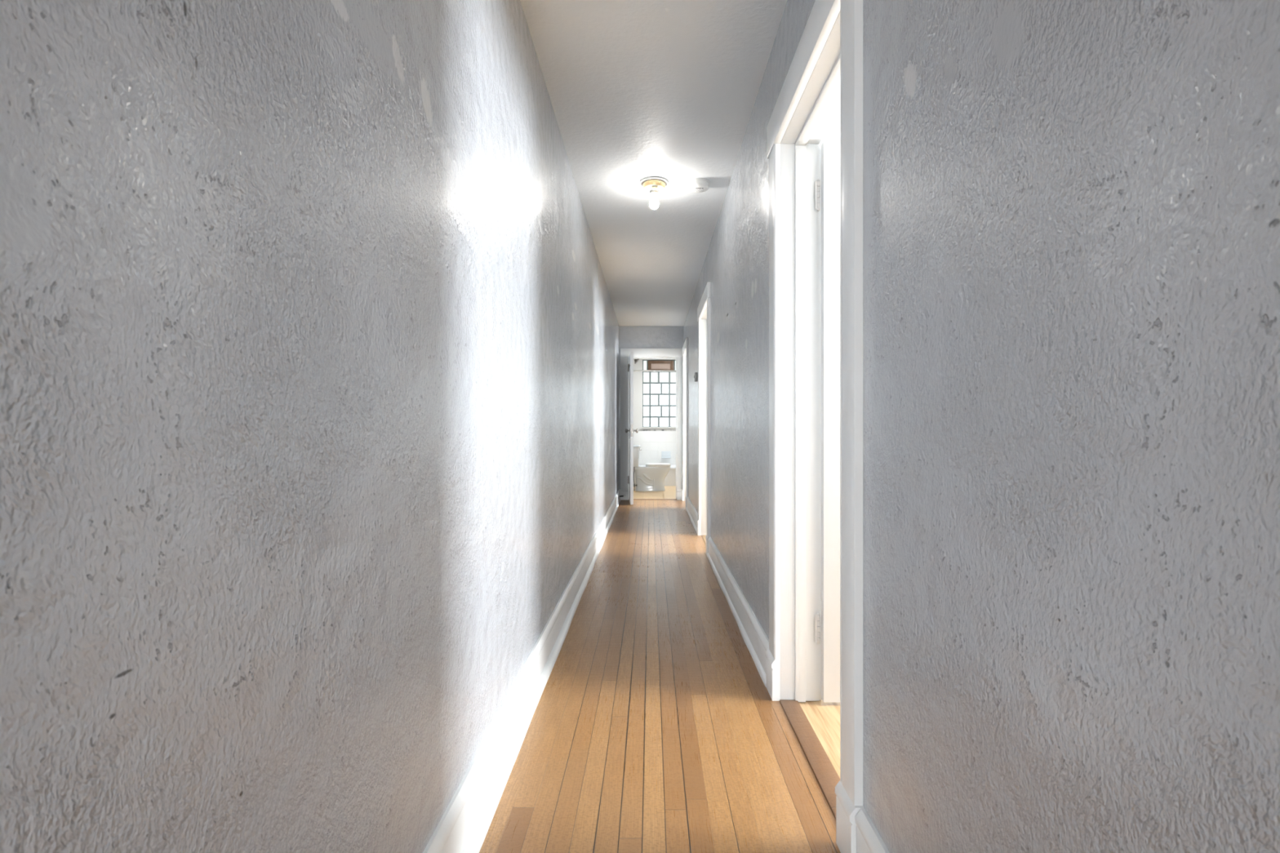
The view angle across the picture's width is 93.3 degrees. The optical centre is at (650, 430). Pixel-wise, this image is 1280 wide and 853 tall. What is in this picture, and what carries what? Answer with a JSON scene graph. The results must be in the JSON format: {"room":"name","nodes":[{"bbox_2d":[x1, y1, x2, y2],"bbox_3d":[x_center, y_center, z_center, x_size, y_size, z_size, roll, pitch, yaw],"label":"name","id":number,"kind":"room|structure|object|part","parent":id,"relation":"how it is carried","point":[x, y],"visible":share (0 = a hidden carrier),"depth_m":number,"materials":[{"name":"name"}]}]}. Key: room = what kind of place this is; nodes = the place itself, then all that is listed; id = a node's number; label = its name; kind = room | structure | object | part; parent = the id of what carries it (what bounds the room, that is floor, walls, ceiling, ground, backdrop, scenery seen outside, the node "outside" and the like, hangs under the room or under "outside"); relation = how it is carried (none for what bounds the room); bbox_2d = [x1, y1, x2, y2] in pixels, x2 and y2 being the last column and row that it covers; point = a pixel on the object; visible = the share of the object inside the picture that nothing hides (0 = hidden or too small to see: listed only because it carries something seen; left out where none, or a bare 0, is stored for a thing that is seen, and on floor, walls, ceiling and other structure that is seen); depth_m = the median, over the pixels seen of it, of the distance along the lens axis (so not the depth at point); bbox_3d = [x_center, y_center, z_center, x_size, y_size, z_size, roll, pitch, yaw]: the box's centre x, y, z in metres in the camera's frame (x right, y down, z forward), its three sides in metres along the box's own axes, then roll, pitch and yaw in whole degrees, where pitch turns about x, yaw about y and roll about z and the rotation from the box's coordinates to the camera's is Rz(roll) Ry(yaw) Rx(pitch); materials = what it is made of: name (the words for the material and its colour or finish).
{"room":"home hallway","nodes":[
{"label":"home hallway","id":0,"kind":"room"},
{"bbox_2d":[0,0,618,852],"bbox_3d":[-0.508,-0.250,4.240,0.120,2.460,8.640,0,0,0],"label":"wall","id":1,"kind":"structure","parent":0,"point":[308,324],"depth_m":0.72,"materials":[{"name":"paint"}]},
{"bbox_2d":[422,488,620,852],"bbox_3d":[-0.421,0.905,4.240,0.054,0.150,8.640,0,0,0],"label":"baseboard","id":2,"kind":"structure","parent":1,"relation":"attached to","point":[464,824],"depth_m":1.79,"materials":[{"name":"white paint"}]},
{"bbox_2d":[618,325,684,488],"bbox_3d":[0.766,-0.250,8.620,2.668,2.460,0.120,0,0,0],"label":"wall","id":3,"kind":"structure","parent":0,"point":[629,336],"depth_m":8.56,"materials":[{"name":"paint"}]},
{"bbox_2d":[625,351,638,504],"bbox_3d":[-0.258,-0.032,8.223,0.170,2.000,0.667,0,0,-2],"label":"door","id":4,"kind":"structure","parent":3,"relation":"in","point":[630,478],"depth_m":7.89,"materials":[{"name":"white paint"}]},
{"bbox_3d":[-0.245,0.000,7.891,0.024,0.160,0.002,0,0,-3],"label":"latch plate","id":5,"kind":"part","parent":4,"relation":"part of","materials":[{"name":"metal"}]},
{"bbox_2d":[619,337,688,507],"bbox_3d":[0.092,-0.088,8.118,1.055,2.147,1.124,0,0,0],"label":"door frame","id":6,"kind":"structure","parent":3,"relation":"attached to","point":[677,353],"depth_m":8.54,"materials":[{"name":"white paint"}]},
{"bbox_3d":[-0.368,-0.103,8.550,0.117,1.875,0.020,0,0,0],"label":"casing","id":7,"kind":"part","parent":6,"relation":"part of","materials":[{"name":"white paint"}]},
{"bbox_3d":[0.017,-1.101,8.547,0.887,0.122,0.026,0,0,0],"label":"head casing","id":8,"kind":"part","parent":6,"relation":"part of","materials":[{"name":"white paint"}]},
{"bbox_3d":[0.416,-0.103,8.550,0.088,1.875,0.020,0,0,0],"label":"casing","id":9,"kind":"part","parent":6,"relation":"part of","materials":[{"name":"white paint"}]},
{"bbox_3d":[0.460,-0.103,8.473,0.020,1.875,0.105,0,0,0],"label":"casing","id":10,"kind":"part","parent":6,"relation":"part of","materials":[{"name":"white paint"}]},
{"bbox_3d":[0.457,-1.101,8.047,0.026,0.122,0.983,0,0,0],"label":"head casing","id":11,"kind":"part","parent":6,"relation":"part of","materials":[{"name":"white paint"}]},
{"bbox_3d":[0.460,-0.103,7.620,0.020,1.875,0.100,0,0,0],"label":"casing","id":12,"kind":"part","parent":6,"relation":"part of","materials":[{"name":"white paint"}]},
{"bbox_2d":[633,358,675,431],"bbox_3d":[0.745,-0.738,11.489,2.310,1.485,0.162,0,0,0],"label":"wall window","id":13,"kind":"structure","parent":0,"point":[637,375],"depth_m":11.42,"materials":[{"name":"white paint"}]},
{"bbox_2d":[641,426,675,427],"bbox_3d":[0.178,-0.056,11.420,0.683,0.020,0.060,0,0,0],"label":"sill","id":14,"kind":"structure","parent":13,"relation":"attached to","point":[642,427],"depth_m":11.39,"materials":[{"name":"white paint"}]},
{"bbox_2d":[642,360,675,426],"bbox_3d":[0.178,-0.702,11.463,0.663,1.276,0.134,0,0,0],"label":"window","id":15,"kind":"structure","parent":13,"relation":"attached to","point":[659,388],"depth_m":11.44,"materials":[{"name":"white glass"}]},
{"bbox_3d":[0.195,-1.225,11.444,0.485,0.194,0.072,0,0,0],"label":"vent frame","id":16,"kind":"part","parent":15,"relation":"part of","materials":[{"name":"brown wood"}]},
{"bbox_3d":[0.195,-1.218,11.443,0.385,0.119,0.015,0,0,0],"label":"pane","id":17,"kind":"part","parent":15,"relation":"part of","materials":[{"name":"glass"}]},
{"bbox_2d":[633,431,675,465],"bbox_3d":[0.745,0.492,11.491,2.310,0.975,0.158,0,0,0],"label":"wall tile","id":18,"kind":"structure","parent":0,"point":[652,443],"depth_m":11.41,"materials":[{"name":"white tile"}]},
{"bbox_2d":[661,451,671,457],"bbox_3d":[0.292,0.454,11.372,0.179,0.128,0.080,0,0,0],"label":"soap dish","id":19,"kind":"object","parent":18,"relation":"attached to","point":[664,454],"visible":1,"depth_m":11.40,"materials":[{"name":"white ceramic"}]},
{"bbox_2d":[479,485,840,852],"bbox_3d":[1.766,1.030,5.710,4.668,0.100,11.820,0,0,0],"label":"floor","id":20,"kind":"structure","parent":0,"point":[655,726],"depth_m":1.96,"materials":[{"name":"brown wood"}]},
{"bbox_2d":[633,466,636,492],"bbox_3d":[-0.254,0.780,9.640,0.073,0.401,0.060,0,0,0],"label":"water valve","id":21,"kind":"object","parent":20,"relation":"on","point":[634,485],"visible":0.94,"depth_m":9.64,"materials":[{"name":"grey metal"}]},
{"bbox_2d":[633,444,671,491],"bbox_3d":[-0.030,0.611,9.880,0.721,0.738,0.482,0,0,0],"label":"toilet","id":22,"kind":"object","parent":20,"relation":"on","point":[651,477],"visible":0.86,"depth_m":9.76,"materials":[{"name":"white ceramic"}]},
{"bbox_3d":[-0.280,0.431,9.880,0.207,0.302,0.456,0,0,0],"label":"tank","id":23,"kind":"part","parent":22,"relation":"part of","materials":[{"name":"white ceramic"}]},
{"bbox_3d":[-0.276,0.262,9.880,0.231,0.039,0.482,0,0,0],"label":"tank lid","id":24,"kind":"part","parent":22,"relation":"part of","materials":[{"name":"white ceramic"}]},
{"bbox_3d":[0.025,0.780,9.880,0.590,0.399,0.362,0,0,0],"label":"bowl","id":25,"kind":"part","parent":22,"relation":"part of","materials":[{"name":"white ceramic"}]},
{"bbox_3d":[0.123,0.572,9.880,0.410,0.018,0.376,0,0,0],"label":"seat","id":26,"kind":"part","parent":22,"relation":"part of","materials":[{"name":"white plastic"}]},
{"bbox_3d":[0.122,0.548,9.880,0.416,0.024,0.380,0,0,0],"label":"seat lid","id":27,"kind":"part","parent":22,"relation":"part of","materials":[{"name":"white plastic"}]},
{"bbox_2d":[634,465,675,485],"bbox_3d":[0.360,0.814,11.030,1.520,0.333,0.740,0,0,0],"label":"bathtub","id":28,"kind":"object","parent":20,"relation":"on","point":[670,479],"visible":0.04,"depth_m":10.67,"materials":[{"name":"white ceramic"}]},
{"bbox_2d":[520,0,839,325],"bbox_3d":[0.700,-1.530,3.110,6.800,0.100,17.020,0,0,0],"label":"ceiling","id":29,"kind":"structure","parent":0,"point":[638,90],"depth_m":2.83,"materials":[{"name":"white paint"}]},
{"bbox_2d":[640,176,668,209],"bbox_3d":[0.021,-1.399,3.600,0.168,0.161,0.168,0,0,0],"label":"ceiling light","id":30,"kind":"object","parent":29,"relation":"attached to","point":[654,185],"visible":1,"depth_m":3.57,"materials":[{"name":"glass"}]},
{"bbox_3d":[0.021,-1.364,3.600,0.058,0.090,0.058,0,0,0],"label":"light bulb","id":31,"kind":"part","parent":30,"relation":"part of","materials":[{"name":"white glass"}]},
{"bbox_2d":[648,189,659,195],"bbox_3d":[0.021,-1.418,3.600,0.060,0.020,0.060,0,0,0],"label":"socket","id":32,"kind":"object","parent":30,"relation":"attached to","point":[652,192],"depth_m":3.58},
{"bbox_2d":[687,177,710,192],"bbox_3d":[0.287,-1.459,3.605,0.134,0.041,0.134,0,0,0],"label":"smoke detector","id":33,"kind":"object","parent":29,"relation":"attached to","point":[696,184],"visible":1,"depth_m":3.57,"materials":[{"name":"white plastic"}]},
{"bbox_3d":[0.287,-1.475,3.605,0.134,0.010,0.134,0,0,0],"label":"plate","id":34,"kind":"part","parent":33,"relation":"part of","materials":[{"name":"white plastic"}]},
{"bbox_2d":[684,0,1279,852],"bbox_3d":[0.535,-0.250,4.240,0.130,2.460,8.640,0,0,0],"label":"wall","id":35,"kind":"structure","parent":0,"point":[1071,208],"depth_m":0.70,"materials":[{"name":"paint"}]},
{"bbox_2d":[685,497,697,533],"bbox_3d":[0.453,0.905,6.660,0.035,0.150,1.802,0,0,0],"label":"baseboard","id":36,"kind":"structure","parent":35,"relation":"attached to","point":[690,508],"depth_m":6.52,"materials":[{"name":"white paint"}]},
{"bbox_3d":[0.444,0.968,6.660,0.018,0.024,1.802,0,0,0],"label":"shoe moulding","id":37,"kind":"part","parent":36,"relation":"part of","materials":[{"name":"white paint"}]},
{"bbox_2d":[693,372,697,382],"bbox_3d":[0.452,-0.541,6.100,0.036,0.090,0.060,0,0,0],"label":"thermostat","id":38,"kind":"object","parent":35,"relation":"attached to","point":[695,373],"visible":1,"depth_m":6.07,"materials":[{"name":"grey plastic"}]},
{"bbox_2d":[696,281,711,555],"bbox_3d":[0.529,-0.088,5.242,0.182,2.147,1.043,0,0,0],"label":"door frame","id":39,"kind":"structure","parent":35,"relation":"attached to","point":[704,309],"depth_m":5.64,"materials":[{"name":"white paint"}]},
{"bbox_3d":[0.460,-0.103,5.695,0.020,1.875,0.110,0,0,0],"label":"casing","id":40,"kind":"part","parent":39,"relation":"part of","materials":[{"name":"white paint"}]},
{"bbox_3d":[0.457,-1.101,5.242,0.026,0.122,1.043,0,0,0],"label":"head casing","id":41,"kind":"part","parent":39,"relation":"part of","materials":[{"name":"white paint"}]},
{"bbox_3d":[0.460,-0.103,4.785,0.020,1.875,0.100,0,0,0],"label":"casing","id":42,"kind":"part","parent":39,"relation":"part of","materials":[{"name":"white paint"}]},
{"bbox_2d":[706,537,768,686],"bbox_3d":[0.453,0.905,3.518,0.035,0.150,2.417,0,0,0],"label":"baseboard","id":43,"kind":"structure","parent":35,"relation":"attached to","point":[753,635],"depth_m":2.98,"materials":[{"name":"white paint"}]},
{"bbox_2d":[765,0,864,852],"bbox_3d":[0.529,-0.088,1.819,0.182,2.147,0.991,0,0,0],"label":"door frame","id":44,"kind":"structure","parent":35,"relation":"attached to","point":[824,77],"depth_m":2.18,"materials":[{"name":"white paint"}]},
{"bbox_3d":[0.460,-0.103,2.245,0.020,1.875,0.110,0,0,0],"label":"casing","id":45,"kind":"part","parent":44,"relation":"part of","materials":[{"name":"white paint"}]},
{"bbox_3d":[0.457,-1.101,1.819,0.026,0.122,0.991,0,0,0],"label":"head casing","id":46,"kind":"part","parent":44,"relation":"part of","materials":[{"name":"white paint"}]},
{"bbox_3d":[0.610,-0.090,2.253,0.020,2.140,0.114,0,0,0],"label":"room casing","id":47,"kind":"part","parent":44,"relation":"part of","materials":[{"name":"white paint"}]},
{"bbox_3d":[0.460,-0.103,1.387,0.020,1.875,0.100,0,0,0],"label":"casing","id":48,"kind":"part","parent":44,"relation":"part of","materials":[{"name":"white paint"}]},
{"bbox_2d":[814,140,839,702],"bbox_3d":[0.970,-0.033,2.169,0.751,2.002,0.039,0,0,0],"label":"door","id":49,"kind":"structure","parent":35,"relation":"in","point":[830,149],"depth_m":2.15,"materials":[{"name":"white paint"}]},
{"bbox_2d":[855,808,889,852],"bbox_3d":[0.453,0.905,0.624,0.034,0.150,1.407,0,0,0],"label":"baseboard","id":50,"kind":"structure","parent":35,"relation":"attached to","point":[868,840],"depth_m":1.27,"materials":[{"name":"white paint"}]},
{"bbox_3d":[-0.489,-0.250,10.050,0.158,2.460,2.740,0,0,0],"label":"wall","id":51,"kind":"structure","parent":0,"visible":0},
{"bbox_2d":[633,369,675,371],"bbox_3d":[0.745,-1.052,10.660,2.310,0.065,0.060,0,0,0],"label":"shower curtain rod","id":52,"kind":"object","parent":51,"relation":"attached to","point":[633,370],"visible":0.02,"depth_m":10.65,"materials":[{"name":"silver metal"}]}
]}

